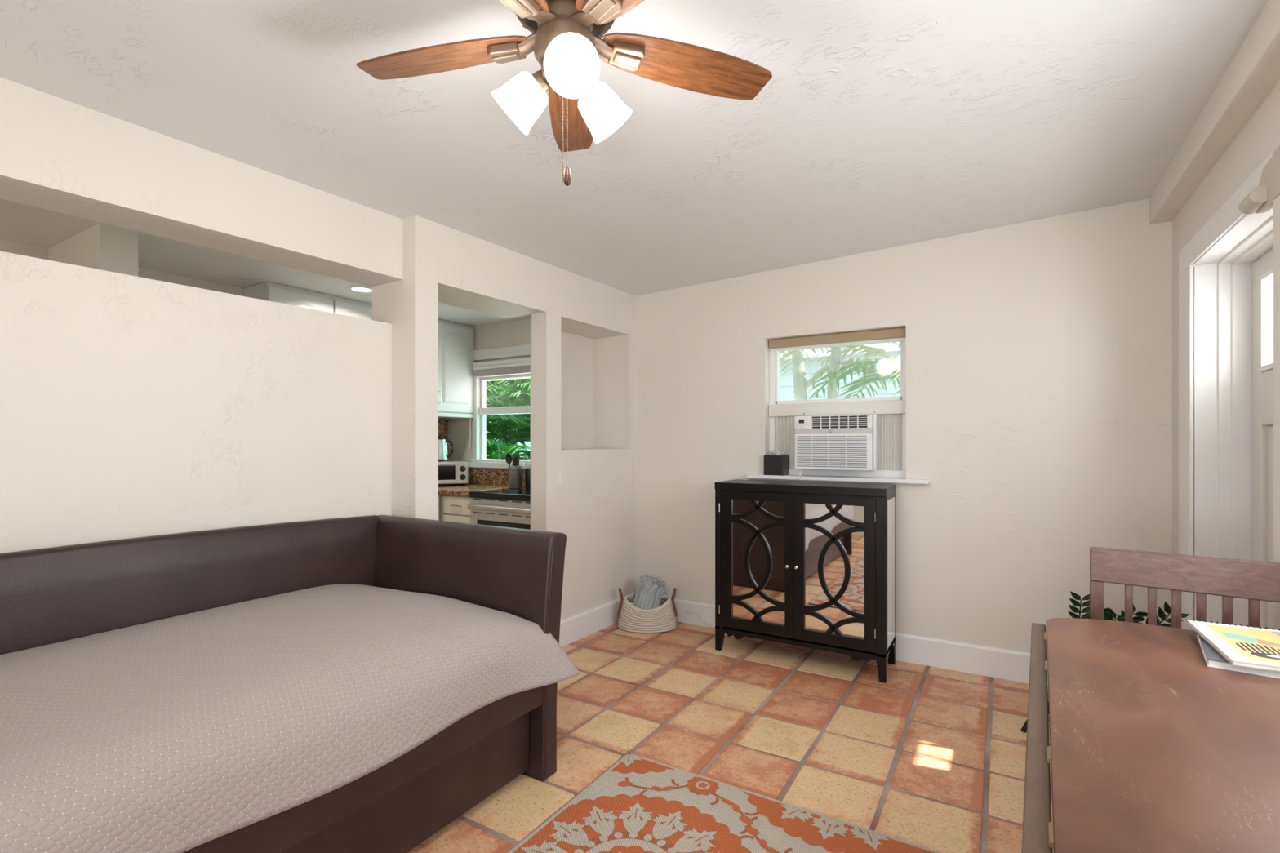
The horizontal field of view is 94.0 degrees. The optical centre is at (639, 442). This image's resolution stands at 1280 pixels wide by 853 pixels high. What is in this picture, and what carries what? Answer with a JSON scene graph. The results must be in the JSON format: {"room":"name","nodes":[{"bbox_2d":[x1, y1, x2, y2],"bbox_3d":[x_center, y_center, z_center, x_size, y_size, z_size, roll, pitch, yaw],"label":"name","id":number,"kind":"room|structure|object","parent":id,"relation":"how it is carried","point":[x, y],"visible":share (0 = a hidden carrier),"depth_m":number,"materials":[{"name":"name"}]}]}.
{"room":"studio apartment","nodes":[
{"label":"studio apartment","id":0,"kind":"room"},
{"bbox_2d":[48,222,137,276],"bbox_3d":[-2.803,0.075,3.049,0.720,2.350,0.145,0,0,31],"label":"wall","id":1,"kind":"structure","parent":0,"point":[102,246],"depth_m":2.88,"materials":[{"name":"beige paint"}]},
{"bbox_2d":[0,251,391,553],"bbox_3d":[-2.394,0.338,1.203,0.142,1.825,4.133,0,0,33],"label":"wall partition","id":2,"kind":"structure","parent":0,"point":[131,406],"depth_m":2.15,"materials":[{"name":"beige paint"}]},
{"bbox_2d":[0,76,403,286],"bbox_3d":[-2.364,-0.989,1.183,0.245,0.423,4.133,0,0,33],"label":"beam","id":3,"kind":"structure","parent":0,"point":[57,154],"depth_m":2.11,"materials":[{"name":"beige paint"}]},
{"bbox_2d":[0,239,448,461],"bbox_3d":[-3.308,0.050,3.067,0.160,2.400,6.000,0,0,31],"label":"wall","id":4,"kind":"structure","parent":0,"point":[6,246],"depth_m":3.59,"materials":[{"name":"beige paint"}]},
{"bbox_2d":[241,281,333,312],"bbox_3d":[-2.387,-0.623,4.072,0.366,0.811,0.435,0,0,31],"label":"upper cabinet","id":5,"kind":"object","parent":4,"relation":"attached to","point":[269,291],"visible":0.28,"depth_m":3.94,"materials":[{"name":"white paint"}]},
{"bbox_2d":[332,296,372,319],"bbox_3d":[-2.160,-0.623,4.445,0.366,0.811,0.432,0,0,31],"label":"upper cabinet","id":6,"kind":"object","parent":4,"relation":"attached to","point":[340,305],"visible":0.19,"depth_m":4.30,"materials":[{"name":"white paint"}]},
{"bbox_2d":[438,319,474,418],"bbox_3d":[-1.709,-0.623,5.186,0.366,0.811,0.427,0,0,31],"label":"upper cabinet","id":7,"kind":"object","parent":4,"relation":"attached to","point":[455,340],"visible":0.66,"depth_m":5.10,"materials":[{"name":"white paint"}]},
{"bbox_2d":[448,318,530,469],"bbox_3d":[-1.042,0.050,5.117,1.900,2.400,0.140,0,0,31],"label":"wall","id":8,"kind":"structure","parent":0,"point":[517,332],"depth_m":5.24,"materials":[{"name":"beige paint"}]},
{"bbox_2d":[468,343,530,469],"bbox_3d":[-1.000,-0.297,5.042,1.210,1.035,0.145,0,0,31],"label":"window","id":9,"kind":"structure","parent":8,"relation":"in","point":[516,353],"depth_m":5.20,"materials":[{"name":"white paint"}]},
{"bbox_2d":[469,361,530,448],"bbox_3d":[-1.028,-0.306,5.013,1.109,0.712,0.055,0,0,31],"label":"window blind","id":10,"kind":"object","parent":9,"relation":"attached to","point":[522,367],"visible":0.67,"depth_m":5.08,"materials":[{"name":"white fabric"}]},
{"bbox_2d":[372,214,635,620],"bbox_3d":[-0.693,0.025,3.675,0.360,2.450,1.867,0,0,33],"label":"wall","id":11,"kind":"structure","parent":0,"point":[583,330],"depth_m":3.60,"materials":[{"name":"beige paint"}]},
{"bbox_2d":[438,418,524,486],"bbox_3d":[-1.501,0.078,4.284,1.658,0.576,1.758,0,0,31],"label":"backsplash","id":12,"kind":"structure","parent":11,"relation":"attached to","point":[476,476],"depth_m":5.20,"materials":[{"name":"brown stone"}]},
{"bbox_2d":[555,470,564,488],"bbox_3d":[-0.490,0.226,3.648,0.010,0.109,0.078,0,0,33],"label":"light switch","id":13,"kind":"object","parent":11,"relation":"attached to","point":[559,474],"visible":1,"depth_m":3.64,"materials":[{"name":"beige plastic"}]},
{"bbox_2d":[559,592,635,647],"bbox_3d":[-0.287,1.171,3.950,0.016,0.157,0.961,0,0,33],"label":"baseboard","id":14,"kind":"structure","parent":11,"relation":"attached to","point":[573,628],"depth_m":3.87,"materials":[{"name":"white paint"}]},
{"bbox_2d":[0,0,1267,326],"bbox_3d":[-1.040,-1.200,1.657,5.700,0.340,6.150,0,0,31],"label":"ceiling","id":15,"kind":"structure","parent":0,"point":[876,125],"depth_m":2.04,"materials":[{"name":"white paint"}]},
{"bbox_2d":[347,285,372,293],"bbox_3d":[-1.865,-1.026,4.003,0.168,0.009,0.168,0,0,31],"label":"recessed light","id":16,"kind":"object","parent":15,"relation":"in","point":[362,289],"visible":0.92,"depth_m":4.00,"materials":[{"name":"white paint"}]},
{"bbox_2d":[356,0,772,186],"bbox_3d":[-0.200,-0.859,1.371,1.057,0.522,1.016,0,0,31],"label":"ceiling fan","id":17,"kind":"object","parent":15,"relation":"hanging from","point":[566,41],"visible":1,"depth_m":1.43,"materials":[{"name":"brown wood"}]},
{"bbox_2d":[407,621,1053,852],"bbox_3d":[-1.070,1.290,1.611,5.860,0.080,6.260,0,0,31],"label":"floor","id":18,"kind":"structure","parent":0,"point":[934,758],"depth_m":2.56,"materials":[{"name":"orange tile"}]},
{"bbox_2d":[0,515,566,852],"bbox_3d":[-1.320,0.786,1.664,1.105,0.927,2.192,0,0,31],"label":"daybed","id":19,"kind":"object","parent":18,"relation":"on","point":[61,593],"visible":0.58,"depth_m":2.08,"materials":[{"name":"dark brown leather"},{"name":"taupe cotton"}]},
{"bbox_2d":[0,583,580,852],"bbox_3d":[-1.239,0.733,1.651,1.094,0.294,2.102,0,0,31],"label":"coverlet","id":20,"kind":"object","parent":19,"relation":"on","point":[180,734],"visible":1,"depth_m":1.48,"materials":[{"name":"beige fabric"}]},
{"bbox_2d":[438,495,439,520],"bbox_3d":[-2.107,0.828,4.290,0.600,0.845,1.140,0,0,31],"label":"base cabinet","id":21,"kind":"object","parent":18,"relation":"on","point":[438,495],"visible":0.07,"depth_m":4.62,"materials":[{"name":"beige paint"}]},
{"bbox_2d":[438,483,508,496],"bbox_3d":[-1.809,0.386,4.471,0.931,0.039,1.757,0,0,31],"label":"countertop","id":22,"kind":"structure","parent":21,"relation":"on","point":[460,490],"depth_m":4.74,"materials":[{"name":"brown stone"}]},
{"bbox_2d":[438,460,468,485],"bbox_3d":[-1.663,0.264,5.065,0.380,0.205,0.302,0,0,-21],"label":"toaster oven","id":23,"kind":"object","parent":22,"relation":"on","point":[456,472],"visible":0.7,"depth_m":4.98,"materials":[{"name":"silver metal"}]},
{"bbox_2d":[438,435,453,462],"bbox_3d":[-1.691,0.054,5.079,0.174,0.214,0.159,0,0,-34],"label":"electric kettle","id":24,"kind":"object","parent":23,"relation":"on","point":[443,455],"visible":0.71,"depth_m":5.04,"materials":[{"name":"silver metal"}]},
{"bbox_2d":[439,494,471,523],"bbox_3d":[-1.515,0.828,4.951,0.924,0.845,0.617,0,0,31],"label":"base cabinet","id":25,"kind":"object","parent":18,"relation":"on","point":[451,508],"visible":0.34,"depth_m":4.57,"materials":[{"name":"beige paint"}]},
{"bbox_2d":[466,486,530,529],"bbox_3d":[-0.830,0.798,4.503,0.706,0.863,0.630,0,0,31],"label":"stove","id":26,"kind":"object","parent":18,"relation":"on","point":[505,507],"visible":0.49,"depth_m":4.29,"materials":[{"name":"silver metal"}]},
{"bbox_2d":[469,486,530,502],"bbox_3d":[-0.820,0.390,4.519,0.706,0.045,0.592,0,0,31],"label":"cooktop","id":27,"kind":"object","parent":26,"relation":"in","point":[505,495],"depth_m":4.35,"materials":[{"name":"black glass"}]},
{"bbox_2d":[507,466,522,488],"bbox_3d":[-0.998,0.278,4.775,0.113,0.174,0.113,0,0,31],"label":"utensil holder","id":28,"kind":"object","parent":26,"relation":"on","point":[515,473],"visible":0.99,"depth_m":4.73,"materials":[{"name":"silver metal"}]},
{"bbox_2d":[505,453,512,466],"bbox_3d":[-1.048,0.217,4.784,0.060,0.261,0.021,0,0,14],"label":"serving spoon","id":29,"kind":"object","parent":28,"relation":"in","point":[508,459],"visible":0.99,"depth_m":4.79,"materials":[{"name":"black plastic"}]},
{"bbox_2d":[512,454,519,466],"bbox_3d":[-1.005,0.222,4.817,0.058,0.250,0.039,0,0,0],"label":"spatula","id":30,"kind":"object","parent":28,"relation":"in","point":[513,464],"visible":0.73,"depth_m":4.83,"materials":[{"name":"black plastic"}]},
{"bbox_2d":[511,455,520,466],"bbox_3d":[-0.981,0.224,4.741,0.074,0.246,0.026,0,0,5],"label":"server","id":31,"kind":"object","parent":28,"relation":"in","point":[516,460],"visible":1,"depth_m":4.73,"materials":[{"name":"black plastic"}]},
{"bbox_2d":[521,455,528,474],"bbox_3d":[-0.940,0.226,4.805,0.084,0.244,0.029,0,0,-31],"label":"whisk","id":32,"kind":"object","parent":28,"relation":"in","point":[526,455],"visible":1,"depth_m":4.81,"materials":[{"name":"silver metal"}]},
{"bbox_2d":[524,468,530,488],"bbox_3d":[-0.865,0.287,4.764,0.104,0.157,0.104,0,0,31],"label":"utensil crock","id":33,"kind":"object","parent":26,"relation":"on","point":[527,471],"visible":0.4,"depth_m":4.72,"materials":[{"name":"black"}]},
{"bbox_2d":[617,587,677,632],"bbox_3d":[0.050,1.116,4.034,0.381,0.263,0.308,0,0,31],"label":"rope basket","id":34,"kind":"object","parent":18,"relation":"on","point":[633,619],"visible":0.91,"depth_m":3.94,"materials":[{"name":"beige fabric"}]},
{"bbox_2d":[630,578,666,609],"bbox_3d":[0.050,1.060,4.013,0.253,0.265,0.120,0,0,5],"label":"throw blanket","id":35,"kind":"object","parent":34,"relation":"in","point":[649,595],"visible":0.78,"depth_m":3.99,"materials":[{"name":"grey fabric"}]},
{"bbox_2d":[638,574,665,587],"bbox_3d":[0.066,1.014,4.072,0.216,0.211,0.061,0,0,-8],"label":"throw blanket","id":36,"kind":"object","parent":34,"relation":"in","point":[656,580],"visible":0.29,"depth_m":4.07,"materials":[{"name":"grey fabric"}]},
{"bbox_2d":[685,611,715,628],"bbox_3d":[0.470,1.203,4.005,0.362,0.094,0.011,0,0,30],"label":"cable","id":37,"kind":"object","parent":18,"relation":"on","point":[686,611],"visible":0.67,"depth_m":4.03,"materials":[{"name":"white paint"}]},
{"bbox_2d":[508,752,942,852],"bbox_3d":[-0.005,1.246,1.127,1.381,0.008,2.120,0,0,31],"label":"area rug","id":38,"kind":"object","parent":18,"relation":"on","point":[640,804],"visible":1,"depth_m":1.95,"materials":[{"name":"orange fabric"}]},
{"bbox_2d":[714,479,896,683],"bbox_3d":[0.943,0.745,3.476,0.967,1.010,0.367,0,0,31],"label":"cabinet","id":39,"kind":"object","parent":18,"relation":"on","point":[805,564],"visible":1,"depth_m":3.32,"materials":[{"name":"black paint"}]},
{"bbox_2d":[887,497,894,648],"bbox_3d":[1.364,0.695,3.241,0.002,0.780,0.245,0,0,31],"label":"mirror","id":40,"kind":"object","parent":39,"relation":"attached to","point":[891,500],"depth_m":3.23,"materials":[{"name":"clear glass"}]},
{"bbox_2d":[1020,591,1189,733],"bbox_3d":[1.946,0.929,2.478,0.392,0.650,0.509,0,0,-34],"label":"potted plant","id":41,"kind":"object","parent":18,"relation":"on","point":[1108,615],"visible":0.09,"depth_m":2.44,"materials":[{"name":"plant"}]},
{"bbox_2d":[1021,617,1279,852],"bbox_3d":[0.978,0.875,0.962,0.592,0.750,1.600,0,0,34],"label":"table","id":42,"kind":"object","parent":18,"relation":"on","point":[1153,748],"visible":0.91,"depth_m":0.99,"materials":[{"name":"brown wood"}]},
{"bbox_2d":[1196,634,1279,678],"bbox_3d":[1.441,0.492,1.369,0.224,0.016,0.274,0,0,39],"label":"book","id":43,"kind":"object","parent":42,"relation":"on","point":[1214,659],"visible":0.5,"depth_m":1.32,"materials":[{"name":"white paper"}]},
{"bbox_2d":[1186,619,1279,671],"bbox_3d":[1.471,0.474,1.378,0.248,0.019,0.340,0,0,31],"label":"magazine","id":44,"kind":"object","parent":43,"relation":"on","point":[1254,647],"visible":1,"depth_m":1.40,"materials":[{"name":"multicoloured paper"}]},
{"bbox_2d":[1089,546,1279,628],"bbox_3d":[1.449,0.787,1.562,0.450,0.925,0.434,0,0,39],"label":"dining chair","id":45,"kind":"object","parent":18,"relation":"on","point":[1255,581],"visible":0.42,"depth_m":1.71,"materials":[{"name":"brown wood"}]},
{"bbox_2d":[635,198,1172,654],"bbox_3d":[1.268,-0.025,3.680,3.660,2.550,0.194,0,0,31],"label":"wall","id":46,"kind":"structure","parent":0,"point":[1039,352],"depth_m":3.23,"materials":[{"name":"beige paint"}]},
{"bbox_2d":[746,337,929,484],"bbox_3d":[1.197,-0.220,3.666,1.065,0.903,0.212,0,0,31],"label":"window","id":47,"kind":"structure","parent":46,"relation":"in","point":[880,405],"depth_m":3.65,"materials":[{"name":"white paint"}]},
{"bbox_2d":[764,450,788,475],"bbox_3d":[0.874,0.130,3.823,0.126,0.156,0.126,0,0,31],"label":"tissue box","id":48,"kind":"object","parent":47,"relation":"on","point":[775,464],"visible":1,"depth_m":3.77,"materials":[{"name":"black plastic"}]},
{"bbox_2d":[768,327,906,348],"bbox_3d":[1.198,-0.641,3.687,0.827,0.054,0.030,0,0,31],"label":"roller shade","id":49,"kind":"object","parent":47,"relation":"attached to","point":[895,332],"visible":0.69,"depth_m":3.66,"materials":[{"name":"beige fabric"}]},
{"bbox_2d":[775,413,902,471],"bbox_3d":[1.163,-0.005,3.637,0.787,0.340,0.237,0,0,31],"label":"air conditioner","id":50,"kind":"object","parent":47,"relation":"attached to","point":[859,442],"visible":1,"depth_m":3.54,"materials":[{"name":"white plastic"}]},
{"bbox_2d":[775,416,795,467],"bbox_3d":[0.962,-0.005,3.858,0.213,0.340,0.015,0,0,31],"label":"panel","id":51,"kind":"object","parent":50,"relation":"hanging from","point":[784,425],"depth_m":3.86,"materials":[{"name":"white paint"}]},
{"bbox_2d":[810,414,872,429],"bbox_3d":[1.183,-0.119,3.514,0.350,0.081,0.027,0,0,31],"label":"vent","id":52,"kind":"object","parent":50,"relation":"attached to","point":[846,421],"depth_m":3.50,"materials":[{"name":"grey plastic"}]},
{"bbox_2d":[878,413,902,470],"bbox_3d":[1.479,-0.005,3.543,0.148,0.340,0.014,0,0,31],"label":"panel","id":53,"kind":"object","parent":50,"relation":"hanging from","point":[890,425],"depth_m":3.54,"materials":[{"name":"white paint"}]},
{"bbox_2d":[664,597,1048,687],"bbox_3d":[1.230,1.173,3.580,2.980,0.154,0.016,0,0,31],"label":"baseboard","id":54,"kind":"structure","parent":46,"relation":"attached to","point":[1002,664],"depth_m":3.29,"materials":[{"name":"white paint"}]},
{"bbox_2d":[1149,0,1279,224],"bbox_3d":[0.989,-1.147,0.397,0.083,0.207,5.706,0,0,31],"label":"beam","id":55,"kind":"structure","parent":0,"point":[1253,72],"depth_m":1.94,"materials":[{"name":"beige paint"}]},
{"bbox_2d":[1172,80,1279,554],"bbox_3d":[1.135,-0.025,0.249,0.320,2.550,5.806,0,0,31],"label":"wall","id":56,"kind":"structure","parent":0,"point":[1260,135],"depth_m":2.26,"materials":[{"name":"beige paint"}]},
{"bbox_2d":[1178,143,1279,630],"bbox_3d":[2.159,0.205,2.074,0.208,2.090,1.189,0,0,31],"label":"trim","id":57,"kind":"structure","parent":56,"relation":"attached to","point":[1215,298],"depth_m":2.42,"materials":[{"name":"white paint"}]},
{"bbox_2d":[1238,145,1279,214],"bbox_3d":[1.616,-0.750,1.407,0.061,0.138,0.985,0,0,31],"label":"shade housing","id":58,"kind":"object","parent":56,"relation":"attached to","point":[1260,199],"visible":0.98,"depth_m":1.74,"materials":[{"name":"beige"}]},
{"bbox_2d":[1252,248,1273,629],"bbox_3d":[2.236,0.267,2.019,0.049,1.957,0.794,0,0,31],"label":"door","id":59,"kind":"structure","parent":56,"relation":"in","point":[1263,267],"depth_m":2.27,"materials":[{"name":"white paint"}]},
{"bbox_2d":[1273,195,1279,630],"bbox_3d":[1.758,0.268,1.608,0.028,1.965,0.176,0,0,31],"label":"trim","id":60,"kind":"structure","parent":56,"relation":"attached to","point":[1276,202],"depth_m":1.66,"materials":[{"name":"white paint"}]},
{"label":"outside","id":61,"kind":"structure","parent":0,"visible":0},
{"bbox_3d":[1.040,1.550,1.708,28.000,0.400,28.000,0,0,31],"label":"ground","id":62,"kind":"structure","parent":61,"visible":0},
{"bbox_2d":[485,389,530,446],"bbox_3d":[-1.502,0.400,7.012,2.140,1.915,1.946,0,0,8],"label":"palm tree","id":63,"kind":"object","parent":62,"relation":"on","point":[504,433],"visible":0.31,"depth_m":6.58,"materials":[{"name":"green plant"}]},
{"bbox_2d":[485,439,530,460],"bbox_3d":[-1.212,0.663,6.580,2.368,1.397,2.147,0,0,31],"label":"palm tree","id":64,"kind":"object","parent":62,"relation":"on","point":[499,451],"visible":0.05,"depth_m":6.05,"materials":[{"name":"green plant"}]},
{"bbox_2d":[485,377,530,453],"bbox_3d":[-1.830,0.216,7.890,2.010,2.279,1.893,0,0,31],"label":"palm tree","id":65,"kind":"object","parent":62,"relation":"on","point":[491,390],"visible":0.18,"depth_m":7.47,"materials":[{"name":"green plant"}]},
{"bbox_2d":[489,378,530,452],"bbox_3d":[-1.838,0.057,8.845,2.030,2.596,2.089,0,0,31],"label":"palm tree","id":66,"kind":"object","parent":62,"relation":"on","point":[513,380],"visible":0.05,"depth_m":8.06,"materials":[{"name":"green plant"}]},
{"bbox_2d":[511,382,530,431],"bbox_3d":[-0.460,0.250,7.163,2.170,2.212,2.160,0,0,-19],"label":"palm tree","id":67,"kind":"object","parent":62,"relation":"on","point":[527,387],"visible":0.02,"depth_m":6.80,"materials":[{"name":"green plant"}]},
{"bbox_2d":[791,350,807,399],"bbox_3d":[1.358,-0.254,4.912,2.152,3.216,2.052,0,0,31],"label":"palm tree","id":68,"kind":"object","parent":62,"relation":"on","point":[797,357],"visible":0.03,"depth_m":4.99,"materials":[{"name":"green plant"}]},
{"bbox_2d":[779,342,900,400],"bbox_3d":[4.307,-0.450,9.963,9.600,3.600,3.300,0,0,31],"label":"house","id":69,"kind":"structure","parent":62,"relation":"on","point":[786,380],"depth_m":9.21,"materials":[{"name":"white"}]},
{"bbox_2d":[779,342,900,399],"bbox_3d":[1.630,0.071,4.995,1.766,2.567,1.706,0,0,31],"label":"palm tree","id":70,"kind":"object","parent":62,"relation":"on","point":[836,352],"visible":0.02,"depth_m":4.95,"materials":[{"name":"green plant"}]},
{"bbox_2d":[792,345,900,399],"bbox_3d":[2.501,0.240,5.110,2.053,2.233,1.974,0,0,31],"label":"palm tree","id":71,"kind":"object","parent":62,"relation":"on","point":[892,366],"visible":0.34,"depth_m":5.12,"materials":[{"name":"green plant"}]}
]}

